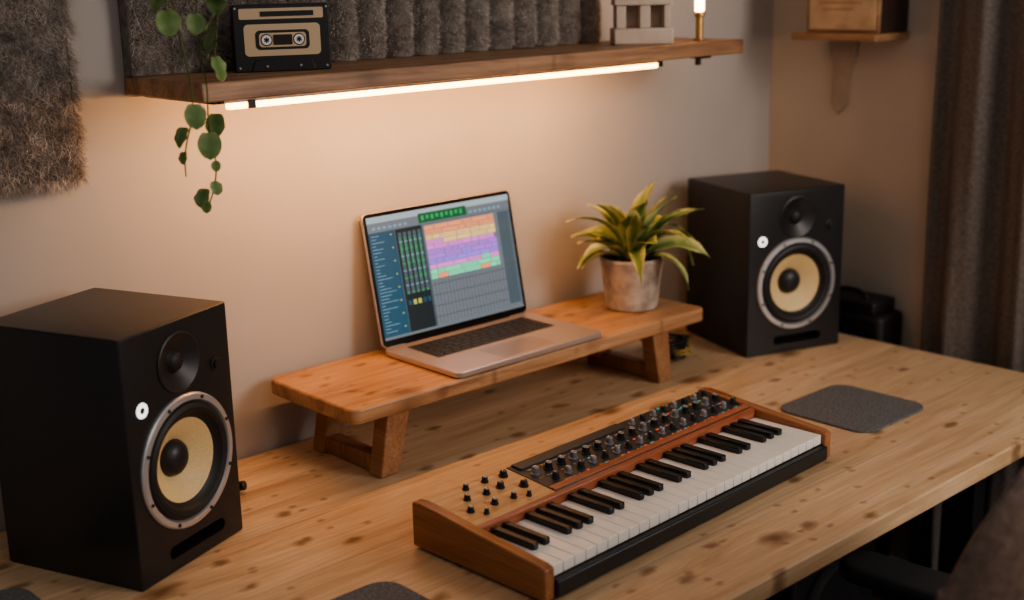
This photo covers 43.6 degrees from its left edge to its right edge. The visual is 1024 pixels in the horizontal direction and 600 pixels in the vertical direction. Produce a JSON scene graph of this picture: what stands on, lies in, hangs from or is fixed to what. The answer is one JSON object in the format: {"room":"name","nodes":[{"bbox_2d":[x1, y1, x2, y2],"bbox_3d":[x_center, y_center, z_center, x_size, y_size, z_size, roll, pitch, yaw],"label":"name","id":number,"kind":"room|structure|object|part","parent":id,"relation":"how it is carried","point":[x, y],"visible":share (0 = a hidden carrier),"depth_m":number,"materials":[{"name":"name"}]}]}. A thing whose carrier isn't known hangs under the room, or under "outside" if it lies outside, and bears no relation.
{"room":"studio","nodes":[
{"label":"studio","id":0,"kind":"room"},
{"bbox_2d":[149,0,226,213],"bbox_3d":[-0.507,-0.818,1.917,0.160,1.381,0.195,-7,15,-21],"label":"trailing plant","id":1,"kind":"object","parent":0,"point":[168,22],"visible":1,"depth_m":1.99,"materials":[{"name":"green plant"}]},
{"bbox_3d":[-0.503,-0.461,1.948,0.040,0.551,0.025,-14,19,-41],"label":"stem","id":2,"kind":"part","parent":1,"relation":"part of","materials":[{"name":"green plant"}]},
{"bbox_3d":[-0.462,-0.442,1.982,0.062,0.606,0.031,-14,19,-41],"label":"stem","id":3,"kind":"part","parent":1,"relation":"part of","materials":[{"name":"green plant"}]},
{"bbox_3d":[-0.448,-0.552,1.959,0.026,0.381,0.047,4,15,20],"label":"stem","id":4,"kind":"part","parent":1,"relation":"part of","materials":[{"name":"green plant"}]},
{"bbox_2d":[0,0,772,531],"bbox_3d":[-0.806,-0.221,2.271,4.260,2.700,0.100,-14,19,-41],"label":"wall","id":5,"kind":"structure","parent":0,"point":[281,245],"depth_m":2.64,"materials":[{"name":"beige paint"}]},
{"bbox_2d":[0,0,94,202],"bbox_3d":[-0.977,-0.498,1.936,0.684,0.787,0.055,-14,19,-41],"label":"acoustic panel","id":6,"kind":"object","parent":5,"relation":"attached to","point":[41,142],"depth_m":2.14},
{"bbox_2d":[117,0,602,76],"bbox_3d":[-0.241,-0.760,2.563,1.199,0.566,0.063,-14,19,-41],"label":"acoustic panel","id":7,"kind":"object","parent":5,"relation":"attached to","point":[359,29],"visible":0.58,"depth_m":2.60,"materials":[{"name":"grey fabric"}]},
{"bbox_2d":[124,37,742,104],"bbox_3d":[-0.072,-0.478,2.644,1.424,0.054,0.275,-14,19,-41],"label":"wall shelf","id":8,"kind":"object","parent":5,"relation":"attached to","point":[387,71],"visible":0.98,"depth_m":2.41,"materials":[{"name":"brown wood"}]},
{"bbox_3d":[-0.563,-0.348,2.214,0.035,0.006,0.240,-14,19,-41],"label":"bracket plate","id":9,"kind":"part","parent":8,"relation":"part of","materials":[{"name":"grey metal"}]},
{"bbox_2d":[229,2,331,72],"bbox_3d":[-0.418,-0.475,2.315,0.172,0.118,0.050,-6,15,-17],"label":"tape","id":10,"kind":"object","parent":8,"relation":"on","point":[284,36],"visible":1,"depth_m":2.29,"materials":[{"name":"black plastic"}]},
{"bbox_2d":[221,61,662,109],"bbox_3d":[-0.076,-0.424,2.485,1.104,0.016,0.020,-14,19,-41],"label":"strip light","id":11,"kind":"object","parent":8,"relation":"attached to","point":[332,95],"visible":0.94,"depth_m":2.40,"materials":[{"name":"glowing white plastic diffuser"}]},
{"bbox_2d":[610,0,673,44],"bbox_3d":[0.293,-0.656,2.895,0.135,0.150,0.080,-2,14,-2],"label":"ornament","id":12,"kind":"object","parent":8,"relation":"on","point":[635,22],"visible":1,"depth_m":2.87,"materials":[{"name":"beige wood"}]},
{"bbox_3d":[0.292,-0.649,2.926,0.115,0.050,0.008,-2,14,-2],"label":"plate","id":13,"kind":"part","parent":12,"relation":"part of","materials":[{"name":"beige ceramic"}]},
{"bbox_3d":[0.432,-0.556,2.974,0.014,0.020,0.014,-14,19,-41],"label":"bracket knob","id":14,"kind":"part","parent":8,"relation":"part of","materials":[{"name":"grey metal"}]},
{"bbox_2d":[693,0,704,40],"bbox_3d":[0.436,-0.707,2.973,0.028,0.205,0.028,-14,19,-41],"label":"table lamp","id":15,"kind":"object","parent":8,"relation":"on","point":[699,13],"visible":1,"depth_m":2.98,"materials":[{"name":"gold metal"}]},
{"bbox_3d":[0.437,-0.638,2.990,0.017,0.054,0.017,-14,19,-41],"label":"stem","id":16,"kind":"part","parent":15,"relation":"part of","materials":[{"name":"gold metal"}]},
{"bbox_2d":[769,0,940,561],"bbox_3d":[1.827,-0.330,2.461,0.100,2.700,3.160,-14,19,-41],"label":"wall","id":17,"kind":"structure","parent":0,"point":[878,146],"depth_m":3.38,"materials":[{"name":"beige paint"}]},
{"bbox_2d":[829,41,858,113],"bbox_3d":[0.872,-0.589,3.382,0.008,0.197,0.089,-14,19,-41],"label":"shelf bracket","id":18,"kind":"object","parent":17,"relation":"attached to","point":[843,54],"visible":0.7,"depth_m":3.38,"materials":[{"name":"brown wood"}]},
{"bbox_2d":[791,0,909,41],"bbox_3d":[0.857,-0.786,3.227,0.160,0.253,0.245,-14,19,-41],"label":"wall shelf","id":19,"kind":"object","parent":17,"relation":"attached to","point":[827,20],"visible":1,"depth_m":3.18,"materials":[{"name":"brown wood"}]},
{"bbox_2d":[818,2,861,9],"bbox_3d":[0.816,-0.787,3.180,0.001,0.131,0.126,-14,19,-41],"label":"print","id":20,"kind":"object","parent":19,"relation":"attached to","point":[821,5],"depth_m":3.19,"materials":[{"name":"brown"}]},
{"bbox_3d":[0.827,-0.783,3.183,0.012,0.235,0.208,-14,19,-41],"label":"frame","id":21,"kind":"part","parent":19,"relation":"part of","materials":[{"name":"brown wood"}]},
{"bbox_2d":[909,0,1023,569],"bbox_3d":[1.541,-0.311,2.628,0.109,2.535,1.580,-14,19,-41],"label":"window curtain","id":22,"kind":"object","parent":17,"relation":"hanging from","point":[973,296],"visible":0.54,"depth_m":3.09,"materials":[{"name":"fabric"}]},
{"bbox_2d":[872,592,902,599],"bbox_3d":[0.295,1.399,1.486,4.260,0.100,3.260,-14,19,-41],"label":"floor","id":23,"kind":"structure","parent":0,"point":[877,596],"depth_m":3.51,"materials":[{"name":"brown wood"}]},
{"bbox_2d":[0,326,1023,599],"bbox_3d":[0.014,0.722,2.447,2.650,0.750,1.055,-14,19,-41],"label":"wooden desk","id":24,"kind":"object","parent":23,"relation":"on","point":[317,525],"visible":0.52,"depth_m":2.42,"materials":[{"name":"brown wood"}]},
{"bbox_2d":[0,588,40,599],"bbox_3d":[-0.759,0.514,1.804,0.300,0.004,0.400,-14,19,-41],"label":"desk mat","id":25,"kind":"object","parent":24,"relation":"on","point":[10,593],"visible":1,"depth_m":2.00,"materials":[{"name":"fabric"}]},
{"bbox_2d":[0,288,242,591],"bbox_3d":[-0.652,0.219,2.129,0.295,0.411,0.258,5,16,25],"label":"monitor speaker","id":26,"kind":"object","parent":24,"relation":"on","point":[119,465],"visible":1,"depth_m":2.03},
{"bbox_3d":[-0.489,0.105,2.121,0.008,0.024,0.024,5,16,25],"label":"volume knob","id":27,"kind":"part","parent":26,"relation":"part of","materials":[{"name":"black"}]},
{"bbox_2d":[239,481,246,490],"bbox_3d":[-0.589,0.280,2.402,0.197,0.150,0.058,5,15,22],"label":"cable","id":28,"kind":"object","parent":24,"relation":"on","point":[242,484],"visible":0.09,"depth_m":2.38,"materials":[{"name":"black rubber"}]},
{"bbox_2d":[331,582,429,599],"bbox_3d":[-0.209,0.483,1.876,0.240,0.005,0.230,-14,19,-41],"label":"desk pad","id":29,"kind":"object","parent":24,"relation":"on","point":[377,590],"visible":1,"depth_m":1.98,"materials":[{"name":"fabric"}]},
{"bbox_2d":[271,291,702,478],"bbox_3d":[-0.014,0.163,2.801,1.020,0.158,0.290,-14,19,-41],"label":"monitor stand","id":30,"kind":"object","parent":24,"relation":"on","point":[377,386],"visible":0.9,"depth_m":2.58,"materials":[{"name":"brown wood"}]},
{"bbox_3d":[-0.365,0.237,2.602,0.077,0.128,0.040,-14,19,-41],"label":"leg","id":31,"kind":"part","parent":30,"relation":"part of","materials":[{"name":"brown wood"}]},
{"bbox_3d":[-0.313,0.300,2.539,0.034,0.034,0.156,-14,19,-41],"label":"foot rail","id":32,"kind":"part","parent":30,"relation":"part of","materials":[{"name":"brown wood"}]},
{"bbox_3d":[-0.236,0.270,2.465,0.077,0.128,0.040,-14,19,-41],"label":"leg","id":33,"kind":"part","parent":30,"relation":"part of","materials":[{"name":"brown wood"}]},
{"bbox_2d":[360,190,600,377],"bbox_3d":[-0.058,-0.048,2.720,0.416,0.294,0.303,-14,19,-41],"label":"laptop","id":34,"kind":"object","parent":30,"relation":"on","point":[446,281],"visible":1,"depth_m":2.77,"materials":[{"name":"silver metal"}]},
{"bbox_3d":[0.205,0.095,3.108,0.067,0.128,0.040,-14,19,-41],"label":"leg","id":35,"kind":"part","parent":30,"relation":"part of","materials":[{"name":"brown wood"}]},
{"bbox_3d":[0.277,0.153,3.062,0.034,0.034,0.156,-14,19,-41],"label":"foot rail","id":36,"kind":"part","parent":30,"relation":"part of","materials":[{"name":"brown wood"}]},
{"bbox_2d":[565,178,709,312],"bbox_3d":[0.290,-0.128,2.965,0.346,0.312,0.345,-3,14,-6],"label":"potted plant","id":37,"kind":"object","parent":30,"relation":"on","point":[631,272],"visible":1,"depth_m":2.96,"materials":[{"name":"green plant"}]},
{"bbox_3d":[0.282,-0.045,3.018,0.152,0.124,0.152,-14,19,-41],"label":"pot","id":38,"kind":"part","parent":37,"relation":"part of","materials":[{"name":"stone"}]},
{"bbox_3d":[0.334,0.127,2.971,0.067,0.128,0.040,-14,19,-41],"label":"leg","id":39,"kind":"part","parent":30,"relation":"part of","materials":[{"name":"brown wood"}]},
{"bbox_2d":[412,387,830,599],"bbox_3d":[0.228,0.318,2.305,0.311,0.092,0.808,13,20,43],"label":"keyboard","id":40,"kind":"object","parent":24,"relation":"on","point":[548,524],"visible":1,"depth_m":2.20,"materials":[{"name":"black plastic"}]},
{"bbox_3d":[-0.078,0.317,2.176,0.012,0.011,0.012,19,24,42],"label":"knob","id":41,"kind":"part","parent":40,"relation":"part of","materials":[{"name":"black plastic"}]},
{"bbox_3d":[-0.075,0.329,2.139,0.014,0.011,0.014,19,24,42],"label":"knob","id":42,"kind":"part","parent":40,"relation":"part of","materials":[{"name":"black plastic"}]},
{"bbox_3d":[-0.068,0.342,2.099,0.014,0.011,0.014,19,24,42],"label":"knob","id":43,"kind":"part","parent":40,"relation":"part of","materials":[{"name":"black plastic"}]},
{"bbox_3d":[-0.047,0.308,2.207,0.014,0.011,0.014,19,24,42],"label":"knob","id":44,"kind":"part","parent":40,"relation":"part of","materials":[{"name":"black plastic"}]},
{"bbox_3d":[-0.043,0.322,2.163,0.014,0.011,0.014,19,24,42],"label":"knob","id":45,"kind":"part","parent":40,"relation":"part of","materials":[{"name":"black plastic"}]},
{"bbox_3d":[-0.041,0.344,2.094,0.010,0.011,0.010,19,24,42],"label":"knob","id":46,"kind":"part","parent":40,"relation":"part of","materials":[{"name":"black plastic"}]},
{"bbox_3d":[-0.036,0.339,2.163,0.122,0.020,0.190,19,24,42],"label":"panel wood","id":47,"kind":"part","parent":40,"relation":"part of","materials":[{"name":"brown wood"}]},
{"bbox_3d":[-0.029,0.334,2.130,0.014,0.011,0.014,19,24,42],"label":"knob","id":48,"kind":"part","parent":40,"relation":"part of","materials":[{"name":"black plastic"}]},
{"bbox_3d":[-0.020,0.315,2.188,0.016,0.011,0.016,19,24,42],"label":"knob","id":49,"kind":"part","parent":40,"relation":"part of","materials":[{"name":"black plastic"}]},
{"bbox_3d":[-0.015,0.302,2.231,0.018,0.011,0.018,19,24,42],"label":"knob","id":50,"kind":"part","parent":40,"relation":"part of","materials":[{"name":"black plastic"}]},
{"bbox_3d":[0.003,0.327,2.154,0.012,0.011,0.012,19,24,42],"label":"knob","id":51,"kind":"part","parent":40,"relation":"part of","materials":[{"name":"black plastic"}]},
{"bbox_3d":[0.020,0.314,2.198,0.018,0.011,0.018,19,24,42],"label":"knob","id":52,"kind":"part","parent":40,"relation":"part of","materials":[{"name":"black plastic"}]},
{"bbox_3d":[0.029,0.325,2.163,0.010,0.011,0.010,19,24,42],"label":"knob","id":53,"kind":"part","parent":40,"relation":"part of","materials":[{"name":"black plastic"}]},
{"bbox_3d":[0.041,0.298,2.245,0.018,0.014,0.018,19,24,42],"label":"knob","id":54,"kind":"part","parent":40,"relation":"part of","materials":[{"name":"grey"}]},
{"bbox_3d":[0.065,0.292,2.267,0.018,0.014,0.018,19,24,41],"label":"knob","id":55,"kind":"part","parent":40,"relation":"part of","materials":[{"name":"black plastic"}]},
{"bbox_3d":[0.076,0.304,2.233,0.016,0.012,0.016,19,24,42],"label":"knob","id":56,"kind":"part","parent":40,"relation":"part of","materials":[{"name":"black plastic"}]},
{"bbox_3d":[0.088,0.285,2.290,0.018,0.014,0.018,19,24,42],"label":"knob","id":57,"kind":"part","parent":40,"relation":"part of","materials":[{"name":"black plastic"}]},
{"bbox_3d":[0.099,0.298,2.255,0.016,0.012,0.016,19,24,42],"label":"knob","id":58,"kind":"part","parent":40,"relation":"part of","materials":[{"name":"grey"}]},
{"bbox_3d":[0.111,0.279,2.312,0.018,0.014,0.018,19,24,42],"label":"knob","id":59,"kind":"part","parent":40,"relation":"part of","materials":[{"name":"grey"}]},
{"bbox_3d":[0.122,0.292,2.278,0.016,0.012,0.016,19,24,42],"label":"knob","id":60,"kind":"part","parent":40,"relation":"part of","materials":[{"name":"black plastic"}]},
{"bbox_3d":[0.134,0.273,2.335,0.018,0.014,0.018,19,24,42],"label":"knob","id":61,"kind":"part","parent":40,"relation":"part of","materials":[{"name":"black plastic"}]},
{"bbox_3d":[0.146,0.285,2.301,0.016,0.012,0.016,19,24,42],"label":"knob","id":62,"kind":"part","parent":40,"relation":"part of","materials":[{"name":"grey metal"}]},
{"bbox_3d":[0.158,0.267,2.358,0.018,0.014,0.018,19,24,42],"label":"knob","id":63,"kind":"part","parent":40,"relation":"part of","materials":[{"name":"black plastic"}]},
{"bbox_3d":[0.169,0.279,2.323,0.016,0.012,0.016,19,24,42],"label":"knob","id":64,"kind":"part","parent":40,"relation":"part of","materials":[{"name":"black plastic"}]},
{"bbox_3d":[0.181,0.260,2.380,0.018,0.014,0.018,19,24,41],"label":"knob","id":65,"kind":"part","parent":40,"relation":"part of","materials":[{"name":"grey plastic"}]},
{"bbox_3d":[0.192,0.273,2.346,0.016,0.012,0.016,19,24,42],"label":"knob","id":66,"kind":"part","parent":40,"relation":"part of","materials":[{"name":"grey"}]},
{"bbox_3d":[0.204,0.254,2.403,0.018,0.014,0.018,19,24,42],"label":"knob","id":67,"kind":"part","parent":40,"relation":"part of","materials":[{"name":"black plastic"}]},
{"bbox_3d":[0.233,0.266,2.424,0.122,0.020,0.573,19,24,42],"label":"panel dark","id":68,"kind":"part","parent":40,"relation":"part of","materials":[{"name":"grey"}]},
{"bbox_3d":[0.215,0.266,2.368,0.016,0.012,0.016,19,24,42],"label":"knob","id":69,"kind":"part","parent":40,"relation":"part of","materials":[{"name":"black plastic"}]},
{"bbox_3d":[0.231,0.234,2.473,0.014,0.011,0.014,19,24,42],"label":"knob","id":70,"kind":"part","parent":40,"relation":"part of","materials":[{"name":"grey metal"}]},
{"bbox_3d":[0.227,0.248,2.425,0.018,0.014,0.018,19,24,41],"label":"knob","id":71,"kind":"part","parent":40,"relation":"part of","materials":[{"name":"black plastic"}]},
{"bbox_3d":[0.239,0.260,2.391,0.016,0.012,0.016,19,24,42],"label":"knob","id":72,"kind":"part","parent":40,"relation":"part of","materials":[{"name":"grey plastic"}]},
{"bbox_3d":[0.254,0.228,2.496,0.014,0.011,0.014,19,24,42],"label":"knob","id":73,"kind":"part","parent":40,"relation":"part of","materials":[{"name":"black plastic"}]},
{"bbox_3d":[0.250,0.241,2.448,0.018,0.014,0.018,19,24,42],"label":"knob","id":74,"kind":"part","parent":40,"relation":"part of","materials":[{"name":"grey plastic"}]},
{"bbox_3d":[0.270,0.268,2.386,0.014,0.004,0.573,19,24,42],"label":"panel trim","id":75,"kind":"part","parent":40,"relation":"part of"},
{"bbox_3d":[0.262,0.254,2.413,0.016,0.012,0.016,19,24,42],"label":"knob","id":76,"kind":"part","parent":40,"relation":"part of","materials":[{"name":"black"}]},
{"bbox_3d":[0.278,0.222,2.518,0.014,0.011,0.014,19,24,42],"label":"knob","id":77,"kind":"part","parent":40,"relation":"part of","materials":[{"name":"grey metal"}]},
{"bbox_3d":[0.274,0.235,2.471,0.018,0.014,0.018,19,24,42],"label":"knob","id":78,"kind":"part","parent":40,"relation":"part of","materials":[{"name":"black plastic"}]},
{"bbox_3d":[0.285,0.247,2.436,0.016,0.012,0.016,19,24,42],"label":"knob","id":79,"kind":"part","parent":40,"relation":"part of","materials":[{"name":"grey"}]},
{"bbox_3d":[0.301,0.215,2.541,0.014,0.011,0.014,19,24,42],"label":"knob","id":80,"kind":"part","parent":40,"relation":"part of","materials":[{"name":"black plastic"}]},
{"bbox_3d":[0.297,0.229,2.493,0.018,0.014,0.018,19,24,41],"label":"knob","id":81,"kind":"part","parent":40,"relation":"part of","materials":[{"name":"black plastic"}]},
{"bbox_3d":[0.308,0.241,2.459,0.016,0.012,0.016,19,24,42],"label":"knob","id":82,"kind":"part","parent":40,"relation":"part of","materials":[{"name":"black plastic"}]},
{"bbox_3d":[0.324,0.209,2.563,0.014,0.011,0.014,19,24,42],"label":"knob","id":83,"kind":"part","parent":40,"relation":"part of","materials":[{"name":"grey"}]},
{"bbox_3d":[0.320,0.222,2.516,0.018,0.014,0.018,19,24,42],"label":"knob","id":84,"kind":"part","parent":40,"relation":"part of","materials":[{"name":"grey"}]},
{"bbox_3d":[0.332,0.235,2.481,0.016,0.012,0.016,19,24,42],"label":"knob","id":85,"kind":"part","parent":40,"relation":"part of","materials":[{"name":"grey metal"}]},
{"bbox_3d":[0.347,0.203,2.586,0.014,0.011,0.014,19,24,42],"label":"knob","id":86,"kind":"part","parent":40,"relation":"part of","materials":[{"name":"black plastic"}]},
{"bbox_3d":[0.343,0.216,2.538,0.018,0.014,0.018,19,24,42],"label":"knob","id":87,"kind":"part","parent":40,"relation":"part of","materials":[{"name":"black plastic"}]},
{"bbox_3d":[0.355,0.229,2.504,0.016,0.012,0.016,19,24,42],"label":"knob","id":88,"kind":"part","parent":40,"relation":"part of","materials":[{"name":"black plastic"}]},
{"bbox_3d":[0.370,0.196,2.609,0.014,0.011,0.014,19,24,42],"label":"knob","id":89,"kind":"part","parent":40,"relation":"part of","materials":[{"name":"grey metal"}]},
{"bbox_3d":[0.366,0.210,2.561,0.018,0.014,0.018,19,24,42],"label":"knob","id":90,"kind":"part","parent":40,"relation":"part of","materials":[{"name":"black plastic"}]},
{"bbox_3d":[0.378,0.222,2.526,0.016,0.012,0.016,19,24,42],"label":"knob","id":91,"kind":"part","parent":40,"relation":"part of","materials":[{"name":"grey metal"}]},
{"bbox_3d":[0.394,0.190,2.631,0.014,0.011,0.014,19,24,42],"label":"knob","id":92,"kind":"part","parent":40,"relation":"part of","materials":[{"name":"black plastic"}]},
{"bbox_3d":[0.390,0.203,2.583,0.018,0.014,0.018,19,24,42],"label":"knob","id":93,"kind":"part","parent":40,"relation":"part of","materials":[{"name":"grey"}]},
{"bbox_3d":[0.401,0.216,2.549,0.016,0.012,0.016,19,24,42],"label":"knob","id":94,"kind":"part","parent":40,"relation":"part of","materials":[{"name":"black plastic"}]},
{"bbox_3d":[0.413,0.197,2.606,0.018,0.014,0.018,19,24,42],"label":"knob","id":95,"kind":"part","parent":40,"relation":"part of","materials":[{"name":"black plastic"}]},
{"bbox_3d":[0.424,0.210,2.572,0.016,0.012,0.016,19,24,42],"label":"knob","id":96,"kind":"part","parent":40,"relation":"part of","materials":[{"name":"grey"}]},
{"bbox_3d":[0.448,0.203,2.594,0.016,0.012,0.016,19,24,42],"label":"knob","id":97,"kind":"part","parent":40,"relation":"part of","materials":[{"name":"black plastic"}]},
{"bbox_2d":[668,333,690,359],"bbox_3d":[0.388,0.117,3.136,0.099,0.058,0.095,0,14,4],"label":"cable","id":98,"kind":"object","parent":24,"relation":"on","point":[677,348],"visible":0.52,"depth_m":3.11,"materials":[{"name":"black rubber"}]},
{"bbox_2d":[686,170,844,357],"bbox_3d":[0.642,-0.101,3.269,0.278,0.408,0.295,-7,16,-23],"label":"monitor speaker","id":99,"kind":"object","parent":24,"relation":"on","point":[770,281],"visible":1,"depth_m":3.16},
{"bbox_3d":[0.784,-0.186,3.154,0.024,0.024,0.008,-7,16,-23],"label":"volume knob","id":100,"kind":"part","parent":99,"relation":"part of","materials":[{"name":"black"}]},
{"bbox_2d":[781,385,922,432],"bbox_3d":[0.735,0.233,2.771,0.246,0.005,0.232,-14,19,-41],"label":"desk pad","id":101,"kind":"object","parent":24,"relation":"on","point":[846,407],"visible":1,"depth_m":2.76,"materials":[{"name":"fabric"}]},
{"bbox_3d":[1.079,0.533,3.072,0.050,0.660,0.085,-14,19,-41],"label":"leg post","id":102,"kind":"part","parent":24,"relation":"part of","materials":[{"name":"black"}]},
{"bbox_2d":[766,540,874,599],"bbox_3d":[0.651,0.707,3.174,0.340,0.390,0.374,-14,19,-41],"label":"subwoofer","id":103,"kind":"object","parent":23,"relation":"on","point":[827,583],"visible":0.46,"depth_m":3.00,"materials":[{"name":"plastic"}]},
{"bbox_2d":[839,286,902,594],"bbox_3d":[0.914,0.376,3.508,0.115,0.854,0.250,-14,19,-41],"label":"equipment case","id":104,"kind":"object","parent":23,"relation":"on","point":[867,315],"visible":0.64,"depth_m":3.35,"materials":[{"name":"black plastic"}]},
{"bbox_3d":[0.899,-0.024,3.401,0.012,0.026,0.111,-14,19,-41],"label":"handle","id":105,"kind":"part","parent":104,"relation":"part of","materials":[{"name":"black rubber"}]},
{"bbox_3d":[0.905,0.001,3.412,0.105,0.035,0.200,-14,19,-41],"label":"case lid","id":106,"kind":"part","parent":104,"relation":"part of","materials":[{"name":"black plastic"}]},
{"bbox_2d":[839,466,1023,599],"bbox_3d":[0.603,0.604,2.067,0.664,1.140,0.630,11,19,40],"label":"office chair","id":107,"kind":"object","parent":23,"relation":"on","point":[990,566],"visible":0.98,"depth_m":1.67,"materials":[{"name":"fabric"},{"name":"black plastic"},{"name":"metal"}]},
{"bbox_3d":[0.779,0.398,1.849,0.134,0.640,0.540,11,19,40],"label":"backrest","id":108,"kind":"part","parent":107,"relation":"part of","materials":[{"name":"fabric"}]}
]}

